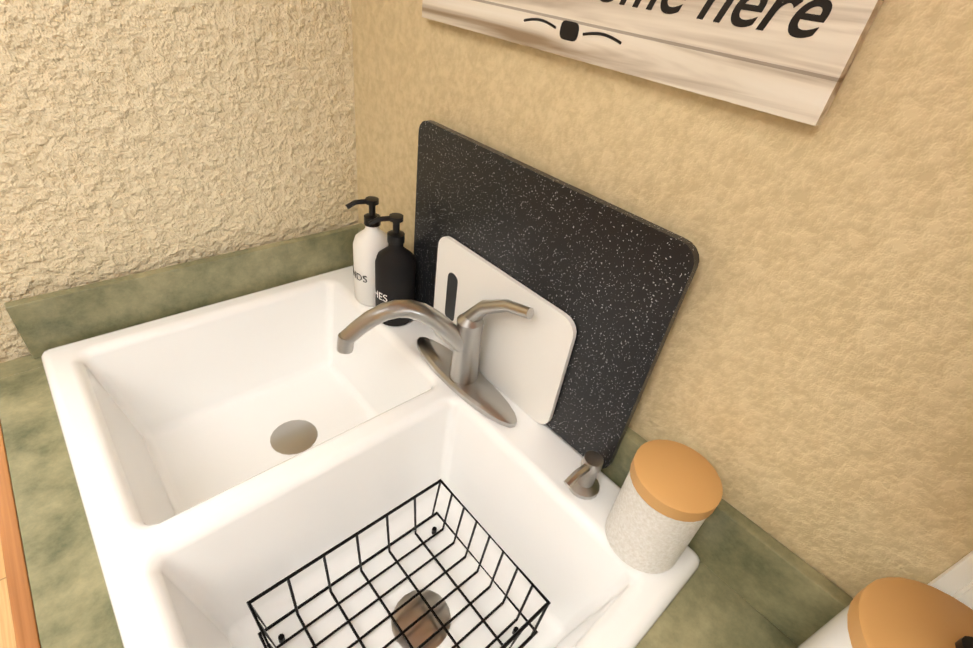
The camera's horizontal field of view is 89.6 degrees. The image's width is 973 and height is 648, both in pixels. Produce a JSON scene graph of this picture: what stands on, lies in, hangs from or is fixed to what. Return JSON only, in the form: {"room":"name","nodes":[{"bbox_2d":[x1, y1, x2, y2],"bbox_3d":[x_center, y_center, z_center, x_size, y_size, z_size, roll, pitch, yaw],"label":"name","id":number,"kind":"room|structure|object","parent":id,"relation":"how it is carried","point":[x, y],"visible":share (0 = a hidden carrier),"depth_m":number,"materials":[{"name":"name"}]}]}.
{"room":"kitchen","nodes":[
{"label":"kitchen","id":0,"kind":"room"},
{"bbox_2d":[0,539,15,647],"bbox_3d":[0.802,1.047,1.395,7.070,0.120,7.080,-23,47,-36],"label":"floor","id":1,"kind":"structure","parent":0,"point":[7,637],"depth_m":1.26,"materials":[{"name":"brown wood"}]},
{"bbox_3d":[0.152,0.923,0.586,0.671,0.869,2.266,-23,47,-36],"label":"base cabinet","id":2,"kind":"object","parent":1,"relation":"on","visible":0},
{"bbox_2d":[0,223,852,647],"bbox_3d":[0.220,0.517,0.293,0.660,0.140,2.266,-23,47,-36],"label":"countertop","id":3,"kind":"structure","parent":2,"relation":"on","point":[750,585],"depth_m":0.60,"materials":[{"name":"stone"}]},
{"bbox_2d":[41,265,699,647],"bbox_3d":[-0.222,0.241,0.747,0.562,0.187,0.855,-23,47,-36],"label":"sink","id":4,"kind":"object","parent":3,"relation":"in","point":[229,457],"visible":0.85,"depth_m":0.73,"materials":[{"name":"white porcelain"},{"name":"brushed nickel"}]},
{"bbox_2d":[345,196,387,305],"bbox_3d":[-0.218,-0.136,0.921,0.082,0.209,0.072,-23,47,-36],"label":"soap dispenser","id":5,"kind":"object","parent":4,"relation":"on","point":[370,242],"visible":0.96,"depth_m":0.89,"materials":[{"name":"white plastic"}]},
{"bbox_2d":[369,213,415,325],"bbox_3d":[-0.167,-0.097,0.878,0.081,0.209,0.072,-23,47,-36],"label":"soap dispenser","id":6,"kind":"object","parent":4,"relation":"on","point":[395,267],"visible":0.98,"depth_m":0.85,"materials":[{"name":"black plastic"}]},
{"bbox_2d":[246,479,550,647],"bbox_3d":[-0.109,0.387,0.640,0.294,0.103,0.235,-23,47,-36],"label":"dish rack","id":7,"kind":"object","parent":4,"relation":"in","point":[516,632],"visible":0.98,"depth_m":0.69,"materials":[{"name":"black metal"}]},
{"bbox_2d":[336,299,603,499],"bbox_3d":[-0.032,0.077,0.676,0.211,0.203,0.408,-23,47,-36],"label":"faucet","id":8,"kind":"object","parent":4,"relation":"on","point":[455,370],"visible":0.98,"depth_m":0.73,"materials":[{"name":"silver metal"}]},
{"bbox_2d":[434,236,576,423],"bbox_3d":[0.010,0.006,0.779,0.007,0.205,0.295,-23,47,-36],"label":"cutting board","id":9,"kind":"object","parent":4,"relation":"on","point":[523,363],"visible":0.75,"depth_m":0.75,"materials":[{"name":"white plastic"}]},
{"bbox_2d":[414,120,698,468],"bbox_3d":[0.037,-0.053,0.732,0.011,0.362,0.482,-23,47,-36],"label":"cutting board","id":10,"kind":"object","parent":4,"relation":"on","point":[612,281],"visible":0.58,"depth_m":0.64,"materials":[{"name":"stone"}]},
{"bbox_2d":[605,439,722,573],"bbox_3d":[0.206,0.220,0.587,0.098,0.137,0.098,-23,47,-36],"label":"canister","id":11,"kind":"object","parent":4,"relation":"on","point":[667,500],"visible":1,"depth_m":0.55,"materials":[{"name":"ceramic"}]},
{"bbox_2d":[797,577,972,647],"bbox_3d":[0.335,0.328,0.418,0.128,0.241,0.128,-23,47,-36],"label":"canister","id":12,"kind":"object","parent":3,"relation":"on","point":[893,612],"visible":1,"depth_m":0.39,"materials":[{"name":"white glazed ceramic"},{"name":"bamboo"},{"name":"black ink"}]},
{"bbox_2d":[0,0,358,362],"bbox_3d":[-0.776,-0.565,1.043,0.805,2.480,0.945,-23,47,-36],"label":"wall","id":13,"kind":"structure","parent":0,"point":[137,136],"depth_m":0.77,"materials":[{"name":"beige paint"}]},
{"bbox_2d":[351,0,972,598],"bbox_3d":[0.518,0.129,0.372,0.120,2.480,2.500,-23,47,-36],"label":"wall","id":14,"kind":"structure","parent":0,"point":[807,392],"depth_m":0.48,"materials":[{"name":"beige paint"}]},
{"bbox_2d":[422,0,883,125],"bbox_3d":[0.105,-0.389,0.491,0.017,0.215,0.548,-23,47,-36],"label":"wall sign","id":15,"kind":"object","parent":14,"relation":"attached to","point":[791,59],"visible":1,"depth_m":0.44,"materials":[{"name":"white wood"}]},
{"bbox_2d":[927,551,972,609],"bbox_3d":[0.449,0.262,0.415,0.013,0.130,0.113,-23,47,-36],"label":"electrical outlet","id":16,"kind":"object","parent":14,"relation":"attached to","point":[955,580],"visible":0.31,"depth_m":0.43,"materials":[{"name":"white plastic"}]}
]}

